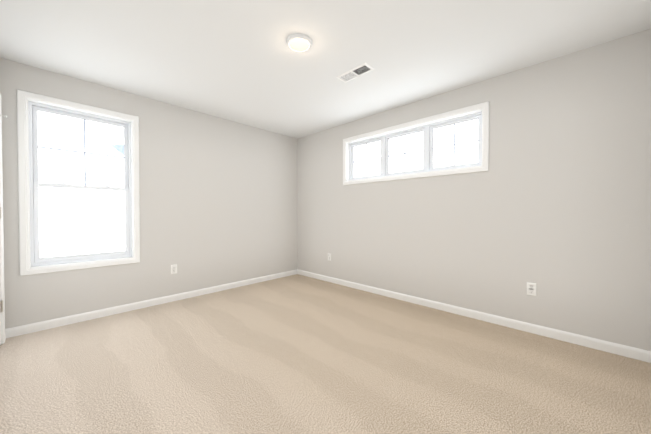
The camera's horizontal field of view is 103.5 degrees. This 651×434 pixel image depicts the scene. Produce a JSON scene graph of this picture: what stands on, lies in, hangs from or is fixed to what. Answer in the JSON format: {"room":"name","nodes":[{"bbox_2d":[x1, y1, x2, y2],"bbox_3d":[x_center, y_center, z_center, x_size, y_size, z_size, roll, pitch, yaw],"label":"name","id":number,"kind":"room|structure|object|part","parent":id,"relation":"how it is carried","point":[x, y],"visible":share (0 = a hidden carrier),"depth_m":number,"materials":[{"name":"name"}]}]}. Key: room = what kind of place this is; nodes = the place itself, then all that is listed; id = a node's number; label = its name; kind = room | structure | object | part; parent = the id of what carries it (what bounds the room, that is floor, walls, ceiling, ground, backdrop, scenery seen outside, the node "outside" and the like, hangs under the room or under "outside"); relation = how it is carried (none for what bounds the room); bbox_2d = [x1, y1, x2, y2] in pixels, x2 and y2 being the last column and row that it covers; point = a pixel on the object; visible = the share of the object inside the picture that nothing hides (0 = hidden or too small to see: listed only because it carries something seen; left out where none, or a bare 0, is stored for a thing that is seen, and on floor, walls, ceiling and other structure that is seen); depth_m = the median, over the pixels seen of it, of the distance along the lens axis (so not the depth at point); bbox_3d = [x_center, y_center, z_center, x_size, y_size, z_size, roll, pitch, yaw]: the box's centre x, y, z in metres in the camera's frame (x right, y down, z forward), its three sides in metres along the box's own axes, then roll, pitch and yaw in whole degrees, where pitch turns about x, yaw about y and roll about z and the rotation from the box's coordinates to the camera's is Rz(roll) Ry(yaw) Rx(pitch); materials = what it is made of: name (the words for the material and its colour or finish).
{"room":"empty bedroom","nodes":[
{"label":"empty bedroom","id":0,"kind":"room"},
{"bbox_2d":[0,58,297,328],"bbox_3d":[-1.702,-0.174,3.503,0.160,2.440,3.610,1,1,44],"label":"wall","id":1,"kind":"structure","parent":0,"point":[218,200],"depth_m":3.20,"materials":[{"name":"grey paint"}]},
{"bbox_2d":[0,115,4,344],"bbox_3d":[-2.439,0.046,1.875,0.791,2.022,0.074,1,1,44],"label":"door leaf","id":2,"kind":"structure","parent":1,"relation":"in","point":[0,328],"depth_m":2.13,"materials":[{"name":"white paint"}]},
{"bbox_3d":[-2.694,-0.029,2.142,0.052,1.643,0.041,1,1,44],"label":"door hinges","id":3,"kind":"part","parent":2,"relation":"part of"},
{"bbox_2d":[17,90,139,275],"bbox_3d":[-2.487,-0.307,2.661,0.167,1.662,0.889,1,1,44],"label":"double-hung window","id":4,"kind":"structure","parent":1,"relation":"in","point":[30,105],"depth_m":2.53,"materials":[{"name":"white paint"}]},
{"bbox_3d":[-2.526,-0.675,2.693,0.032,0.757,0.719,1,1,44],"label":"sash","id":5,"kind":"part","parent":4,"relation":"part of","materials":[{"name":"white plastic"}]},
{"bbox_2d":[38,119,123,184],"bbox_3d":[-2.526,-0.675,2.693,0.006,0.695,0.657,1,1,44],"label":"grille","id":6,"kind":"object","parent":4,"relation":"attached to","point":[84,120],"depth_m":2.69,"materials":[{"name":"white plastic"}]},
{"bbox_3d":[-2.500,0.045,2.678,0.032,0.777,0.719,1,1,44],"label":"sash","id":7,"kind":"part","parent":4,"relation":"part of","materials":[{"name":"white plastic"}]},
{"bbox_3d":[-2.520,-0.310,2.693,0.039,1.428,0.661,1,1,44],"label":"glass","id":8,"kind":"part","parent":4,"relation":"part of","materials":[{"name":"clear glass"}]},
{"bbox_2d":[5,269,297,337],"bbox_3d":[-1.655,1.005,3.443,0.013,0.083,3.335,1,1,44],"label":"baseboard","id":9,"kind":"structure","parent":1,"relation":"attached to","point":[43,325],"depth_m":2.85,"materials":[{"name":"white paint"}]},
{"bbox_2d":[171,264,176,273],"bbox_3d":[-1.888,0.650,3.198,0.008,0.115,0.070,1,1,44],"label":"electrical outlet","id":10,"kind":"object","parent":1,"relation":"attached to","point":[174,269],"visible":1,"depth_m":3.20,"materials":[{"name":"white plastic"}]},
{"bbox_2d":[0,274,650,433],"bbox_3d":[-0.199,1.140,2.082,4.322,0.150,3.610,1,1,44],"label":"floor","id":11,"kind":"structure","parent":0,"point":[296,354],"depth_m":1.75,"materials":[{"name":"carpet"}]},
{"bbox_2d":[0,0,650,138],"bbox_3d":[-0.199,-1.450,2.047,4.322,0.150,3.610,1,1,44],"label":"ceiling","id":12,"kind":"structure","parent":0,"point":[240,61],"depth_m":2.06,"materials":[{"name":"white paint"}]},
{"bbox_2d":[287,33,311,51],"bbox_3d":[-0.206,-1.358,2.015,0.196,0.032,0.196,1,1,44],"label":"light","id":13,"kind":"object","parent":12,"relation":"in","point":[298,42],"visible":1,"depth_m":1.98,"materials":[{"name":"white glass"}]},
{"bbox_2d":[336,62,373,82],"bbox_3d":[0.281,-1.375,2.461,0.355,0.013,0.150,1,1,44],"label":"ceiling vent","id":14,"kind":"object","parent":12,"relation":"in","point":[357,71],"visible":1,"depth_m":2.45,"materials":[{"name":"white metal"}]},
{"bbox_2d":[297,29,650,350],"bbox_3d":[1.052,-0.171,3.255,4.162,2.440,0.160,1,1,44],"label":"wall","id":15,"kind":"structure","parent":0,"point":[553,203],"depth_m":2.37,"materials":[{"name":"grey paint"}]},
{"bbox_2d":[343,101,488,184],"bbox_3d":[1.002,-0.819,3.276,1.895,0.695,0.167,1,1,44],"label":"window","id":16,"kind":"structure","parent":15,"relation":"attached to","point":[426,126],"depth_m":3.06,"materials":[{"name":"white paint"}]},
{"bbox_2d":[353,124,477,175],"bbox_3d":[1.022,-0.819,3.297,1.667,0.467,0.006,1,1,44],"label":"grille","id":17,"kind":"object","parent":16,"relation":"attached to","point":[431,128],"depth_m":3.21,"materials":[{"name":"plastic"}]},
{"bbox_3d":[1.030,-0.819,3.305,1.671,0.471,0.003,1,1,44],"label":"glass","id":18,"kind":"part","parent":16,"relation":"part of","materials":[{"name":"clear glass"}]},
{"bbox_2d":[297,270,650,362],"bbox_3d":[0.951,1.008,3.248,4.047,0.083,0.013,1,1,44],"label":"baseboard","id":19,"kind":"structure","parent":15,"relation":"attached to","point":[617,349],"depth_m":2.46,"materials":[{"name":"white paint"}]},
{"bbox_2d":[527,282,536,295],"bbox_3d":[1.887,0.662,2.350,0.070,0.115,0.008,1,1,44],"label":"electrical outlet","id":20,"kind":"object","parent":15,"relation":"attached to","point":[531,288],"visible":1,"depth_m":2.35,"materials":[{"name":"white plastic"}]},
{"bbox_3d":[-1.349,-0.137,0.746,4.162,2.440,0.115,1,1,44],"label":"wall","id":21,"kind":"structure","parent":0,"visible":0},
{"bbox_2d":[0,94,4,343],"bbox_3d":[-2.422,0.019,1.867,0.884,2.097,0.017,1,1,44],"label":"door frame","id":22,"kind":"structure","parent":21,"relation":"attached to","point":[2,293],"depth_m":2.14,"materials":[{"name":"white paint"}]},
{"label":"outside","id":23,"kind":"structure","parent":0,"visible":0},
{"bbox_2d":[110,144,123,156],"bbox_3d":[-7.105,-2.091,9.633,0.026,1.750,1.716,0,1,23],"label":"neighbor house","id":24,"kind":"structure","parent":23,"point":[117,146],"depth_m":9.13,"materials":[{"name":"white"}]}
]}

